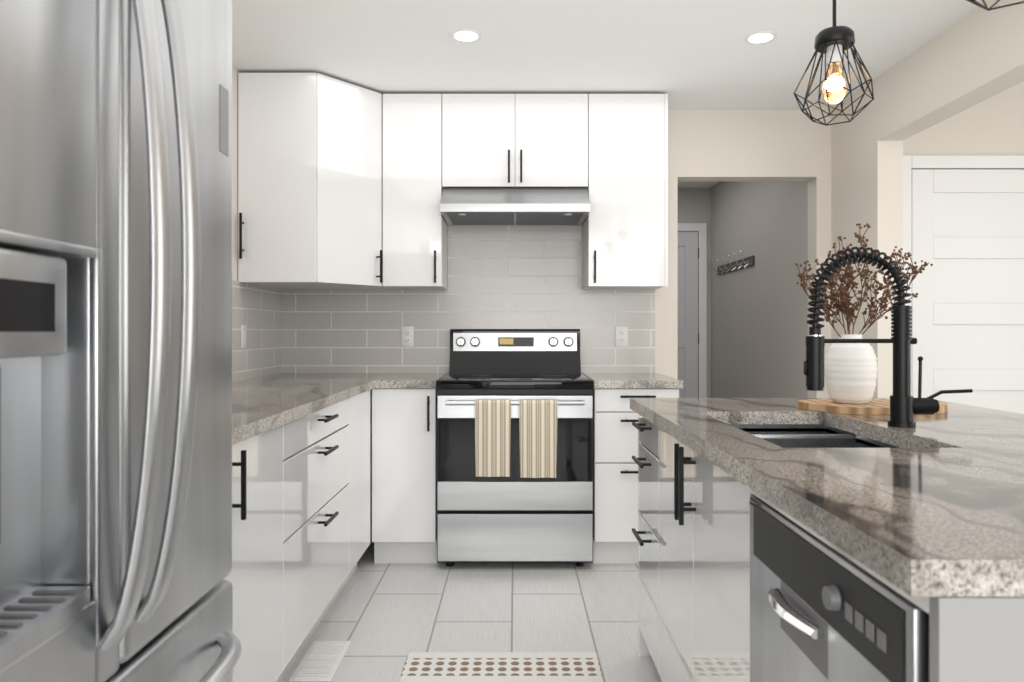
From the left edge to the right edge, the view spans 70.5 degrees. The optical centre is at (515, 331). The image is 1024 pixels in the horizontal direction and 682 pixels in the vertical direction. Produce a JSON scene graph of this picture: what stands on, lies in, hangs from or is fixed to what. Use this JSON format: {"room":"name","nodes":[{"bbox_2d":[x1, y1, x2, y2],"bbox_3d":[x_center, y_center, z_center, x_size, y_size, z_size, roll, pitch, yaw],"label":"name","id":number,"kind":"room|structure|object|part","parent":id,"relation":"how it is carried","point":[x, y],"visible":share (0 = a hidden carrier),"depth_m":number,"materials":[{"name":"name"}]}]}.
{"room":"kitchen","nodes":[
{"label":"kitchen","id":0,"kind":"room"},
{"bbox_2d":[232,65,239,280],"bbox_3d":[-1.405,-0.060,0.538,0.120,2.420,7.477,0,0,0],"label":"wall","id":1,"kind":"structure","parent":0,"point":[235,71],"depth_m":3.48,"materials":[{"name":"paint"}]},
{"bbox_2d":[232,280,283,381],"bbox_3d":[-1.341,0.015,2.825,0.008,0.519,2.650,0,0,0],"label":"backsplash","id":2,"kind":"structure","parent":1,"relation":"attached to","point":[260,308],"depth_m":3.76,"materials":[{"name":"tile"}]},
{"bbox_2d":[241,325,246,348],"bbox_3d":[-1.333,0.025,3.565,0.007,0.114,0.070,0,0,0],"label":"light switch","id":3,"kind":"object","parent":2,"relation":"attached to","point":[243,336],"visible":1,"depth_m":3.56,"materials":[{"name":"white plastic"}]},
{"bbox_2d":[238,73,391,289],"bbox_3d":[-1.017,-0.748,3.808,0.653,1.015,0.679,0,0,0],"label":"upper cabinet","id":4,"kind":"object","parent":1,"relation":"attached to","point":[310,181],"visible":0.98,"depth_m":3.51,"materials":[{"name":"white"}]},
{"bbox_2d":[281,533,661,681],"bbox_3d":[1.350,1.180,1.900,5.900,0.060,10.200,0,0,0],"label":"floor","id":5,"kind":"structure","parent":0,"point":[385,618],"depth_m":2.95,"materials":[{"name":"tile"}]},
{"bbox_2d":[0,0,240,681],"bbox_3d":[-0.909,0.235,1.060,0.848,1.830,0.840,0,0,0],"label":"fridge","id":6,"kind":"object","parent":5,"relation":"on","point":[115,340],"visible":1,"depth_m":1.00,"materials":[{"name":"grey metal"}]},
{"bbox_2d":[223,390,369,681],"bbox_3d":[-1.001,0.713,2.518,0.684,0.874,2.035,0,0,0],"label":"base cabinet","id":7,"kind":"object","parent":5,"relation":"on","point":[300,515],"visible":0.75,"depth_m":2.30,"materials":[{"name":"white wood"}]},
{"bbox_2d":[232,373,447,444],"bbox_3d":[-0.860,0.255,2.820,0.951,0.038,2.639,0,0,0],"label":"countertop","id":8,"kind":"structure","parent":7,"relation":"on","point":[262,404],"depth_m":2.87,"materials":[{"name":"stone"}]},
{"bbox_2d":[288,641,351,681],"bbox_3d":[-0.675,1.146,2.533,0.140,0.008,0.305,0,0,0],"label":"floor vent","id":9,"kind":"object","parent":5,"relation":"in","point":[320,661],"visible":1,"depth_m":2.51,"materials":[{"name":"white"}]},
{"bbox_2d":[372,388,436,562],"bbox_3d":[-0.543,0.713,3.813,0.312,0.874,0.649,0,0,0],"label":"base cabinet","id":10,"kind":"object","parent":5,"relation":"on","point":[404,475],"visible":0.88,"depth_m":3.53,"materials":[{"name":"white wood"}]},
{"bbox_2d":[399,652,603,681],"bbox_3d":[-0.045,1.145,2.067,0.670,0.009,1.035,0,0,0],"label":"rug","id":11,"kind":"object","parent":5,"relation":"on","point":[501,666],"visible":0.95,"depth_m":2.46,"materials":[{"name":"white fabric"}]},
{"bbox_2d":[436,329,593,566],"bbox_3d":[0.000,0.568,3.776,0.760,1.165,0.725,0,0,0],"label":"range","id":12,"kind":"object","parent":5,"relation":"on","point":[514,445],"visible":1,"depth_m":3.49,"materials":[{"name":"silver metal"}]},
{"bbox_2d":[593,388,678,562],"bbox_3d":[0.594,0.713,3.813,0.413,0.874,0.649,0,0,0],"label":"base cabinet","id":13,"kind":"object","parent":5,"relation":"on","point":[615,478],"visible":0.52,"depth_m":3.53,"materials":[{"name":"white wood"}]},
{"bbox_2d":[582,373,682,387],"bbox_3d":[0.600,0.255,3.827,0.431,0.038,0.624,0,0,0],"label":"countertop","id":14,"kind":"structure","parent":13,"relation":"on","point":[629,380],"depth_m":3.52,"materials":[{"name":"stone"}]},
{"bbox_2d":[632,414,651,656],"bbox_3d":[0.770,0.713,2.398,0.661,0.874,0.379,0,0,0],"label":"base cabinet","id":15,"kind":"object","parent":5,"relation":"on","point":[643,535],"depth_m":2.45,"materials":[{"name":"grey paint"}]},
{"bbox_2d":[652,424,739,681],"bbox_3d":[0.770,0.713,1.792,0.661,0.874,0.870,0,0,0],"label":"base cabinet","id":16,"kind":"object","parent":5,"relation":"on","point":[692,534],"depth_m":1.77,"materials":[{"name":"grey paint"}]},
{"bbox_2d":[630,398,1023,596],"bbox_3d":[0.935,0.255,1.670,1.050,0.038,1.840,0,0,0],"label":"countertop","id":17,"kind":"structure","parent":16,"relation":"on","point":[932,505],"depth_m":1.16,"materials":[{"name":"stone"}]},
{"bbox_2d":[729,424,899,447],"bbox_3d":[0.729,0.377,1.812,0.427,0.204,0.735,0,0,0],"label":"sink","id":18,"kind":"object","parent":17,"relation":"in","point":[803,436],"visible":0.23,"depth_m":1.96,"materials":[{"name":"metal"}]},
{"bbox_2d":[797,398,947,414],"bbox_3d":[1.095,0.225,2.200,0.444,0.020,0.297,0,0,0],"label":"cutting board","id":19,"kind":"object","parent":17,"relation":"on","point":[874,406],"visible":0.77,"depth_m":2.12,"materials":[{"name":"brown wood"}]},
{"bbox_2d":[795,223,932,403],"bbox_3d":[1.028,-0.055,2.171,0.347,0.540,0.292,0,0,0],"label":"vase","id":20,"kind":"object","parent":19,"relation":"on","point":[851,369],"visible":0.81,"depth_m":2.16,"materials":[{"name":"white ceramic"}]},
{"bbox_2d":[804,246,972,427],"bbox_3d":[0.931,0.011,1.810,0.418,0.449,0.062,0,0,0],"label":"faucet","id":21,"kind":"object","parent":17,"relation":"on","point":[905,405],"visible":1,"depth_m":1.79,"materials":[{"name":"black metal"}]},
{"bbox_2d":[750,495,928,681],"bbox_3d":[0.728,0.727,1.071,0.664,0.847,0.557,0,0,0],"label":"dishwasher","id":22,"kind":"object","parent":5,"relation":"on","point":[821,611],"visible":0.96,"depth_m":1.03,"materials":[{"name":"grey metal"}]},
{"bbox_2d":[740,482,1023,681],"bbox_3d":[0.770,0.713,1.054,0.661,0.874,0.605,0,0,0],"label":"base cabinet","id":23,"kind":"object","parent":5,"relation":"on","point":[972,639],"depth_m":0.75,"materials":[{"name":"grey paint"}]},
{"bbox_2d":[370,110,830,532],"bbox_3d":[0.236,-0.060,4.213,3.402,2.420,0.127,0,0,0],"label":"wall","id":24,"kind":"structure","parent":0,"point":[749,145],"depth_m":4.15,"materials":[{"name":"paint"}]},
{"bbox_2d":[383,94,446,289],"bbox_3d":[-0.542,-0.748,3.963,0.311,1.015,0.369,0,0,0],"label":"upper cabinet","id":25,"kind":"object","parent":24,"relation":"attached to","point":[414,240],"visible":0.98,"depth_m":3.82,"materials":[{"name":"white"}]},
{"bbox_2d":[284,225,654,372],"bbox_3d":[-0.258,-0.245,4.146,2.115,1.039,0.008,0,0,0],"label":"backsplash","id":26,"kind":"structure","parent":24,"relation":"attached to","point":[514,277],"depth_m":4.14,"materials":[{"name":"tile"}]},
{"bbox_2d":[401,327,413,345],"bbox_3d":[-0.614,0.027,4.138,0.070,0.114,0.007,0,0,0],"label":"electrical outlet","id":27,"kind":"object","parent":26,"relation":"attached to","point":[407,336],"visible":1,"depth_m":4.14,"materials":[{"name":"white plastic"}]},
{"bbox_2d":[615,327,627,345],"bbox_3d":[0.608,0.027,4.138,0.070,0.114,0.007,0,0,0],"label":"electrical outlet","id":28,"kind":"object","parent":26,"relation":"attached to","point":[621,336],"visible":1,"depth_m":4.14,"materials":[{"name":"white plastic"}]},
{"bbox_2d":[442,94,587,187],"bbox_3d":[0.000,-1.010,3.963,0.770,0.490,0.369,0,0,0],"label":"upper cabinet","id":29,"kind":"object","parent":24,"relation":"attached to","point":[514,140],"visible":1,"depth_m":3.82,"materials":[{"name":"white"}]},
{"bbox_2d":[440,187,589,225],"bbox_3d":[0.000,-0.681,3.896,0.758,0.163,0.488,0,0,0],"label":"range hood","id":30,"kind":"object","parent":29,"relation":"attached to","point":[514,206],"visible":1,"depth_m":3.74,"materials":[{"name":"metal"}]},
{"bbox_2d":[583,94,667,289],"bbox_3d":[0.597,-0.748,3.963,0.419,1.015,0.369,0,0,0],"label":"upper cabinet","id":31,"kind":"object","parent":24,"relation":"attached to","point":[625,234],"visible":0.96,"depth_m":3.82,"materials":[{"name":"white wood"}]},
{"bbox_2d":[231,0,986,187],"bbox_3d":[0.169,-1.420,1.900,3.537,0.300,10.200,0,0,0],"label":"ceiling","id":32,"kind":"structure","parent":0,"point":[692,54],"depth_m":3.21,"materials":[{"name":"paint"}]},
{"bbox_2d":[450,29,482,42],"bbox_3d":[-0.210,-1.268,3.110,0.142,0.004,0.142,0,0,0],"label":"recessed light","id":33,"kind":"object","parent":32,"relation":"in","point":[466,35],"visible":1,"depth_m":3.10,"materials":[{"name":"white plastic"}]},
{"bbox_2d":[743,31,777,44],"bbox_3d":[1.060,-1.268,3.130,0.142,0.004,0.142,0,0,0],"label":"recessed light","id":34,"kind":"object","parent":32,"relation":"in","point":[759,37],"visible":1,"depth_m":3.12,"materials":[{"name":"white plastic"}]},
{"bbox_2d":[793,0,873,125],"bbox_3d":[0.850,-0.916,1.933,0.194,0.707,0.198,0,0,0],"label":"pendant light","id":35,"kind":"object","parent":32,"relation":"hanging from","point":[834,41],"visible":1,"depth_m":1.91,"materials":[{"name":"black metal"}]},
{"bbox_3d":[0.850,-0.660,1.930,0.062,0.105,0.062,0,0,0],"label":"bulb","id":36,"kind":"part","parent":35,"relation":"part of","materials":[{"name":"clear glass"}]},
{"bbox_2d":[967,0,1023,10],"bbox_3d":[0.830,-0.916,1.223,0.194,0.707,0.198,0,0,0],"label":"pendant light","id":37,"kind":"object","parent":32,"relation":"hanging from","point":[985,7],"visible":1,"depth_m":1.26,"materials":[{"name":"black metal"}]},
{"bbox_2d":[678,188,709,397],"bbox_3d":[1.080,-0.060,6.450,1.260,2.420,0.100,0,0,0],"label":"wall","id":38,"kind":"structure","parent":0,"point":[693,203],"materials":[{"name":"paint"}]},
{"bbox_2d":[678,223,706,397],"bbox_3d":[1.205,0.091,6.383,0.960,2.093,0.029,0,0,0],"label":"hall door","id":39,"kind":"structure","parent":38,"relation":"in","point":[692,306],"depth_m":6.38,"materials":[{"name":"paint"}]},
{"bbox_2d":[710,181,807,397],"bbox_3d":[1.776,-0.060,5.388,0.100,2.420,2.223,0,0,0],"label":"wall","id":40,"kind":"structure","parent":0,"point":[757,324],"depth_m":5.12,"materials":[{"name":"paint"}]},
{"bbox_2d":[712,251,754,277],"bbox_3d":[1.685,-0.522,5.680,0.082,0.145,0.920,0,0,0],"label":"hook rack","id":41,"kind":"object","parent":40,"relation":"attached to","point":[744,263],"visible":1,"depth_m":5.60,"materials":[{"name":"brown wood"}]},
{"bbox_2d":[831,77,902,397],"bbox_3d":[1.873,-0.060,3.885,0.127,2.420,0.530,0,0,0],"label":"wall","id":42,"kind":"structure","parent":0,"point":[866,176],"depth_m":3.71,"materials":[{"name":"paint"}]},
{"bbox_2d":[878,0,1023,140],"bbox_3d":[1.873,-1.113,0.210,0.127,0.315,6.820,0,0,0],"label":"header","id":43,"kind":"object","parent":42,"relation":"attached to","point":[973,58],"visible":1,"depth_m":3.00,"materials":[{"name":"paint"}]},
{"bbox_2d":[903,81,1023,155],"bbox_3d":[3.119,-0.170,4.010,2.363,2.640,0.120,0,0,0],"label":"wall","id":44,"kind":"structure","parent":0,"point":[993,125],"depth_m":3.95,"materials":[{"name":"paint"}]},
{"bbox_2d":[903,155,1023,413],"bbox_3d":[2.555,0.091,3.933,0.960,2.093,0.029,0,0,0],"label":"door","id":45,"kind":"structure","parent":44,"relation":"in","point":[963,224],"depth_m":3.92,"materials":[{"name":"white paint"}]}
]}

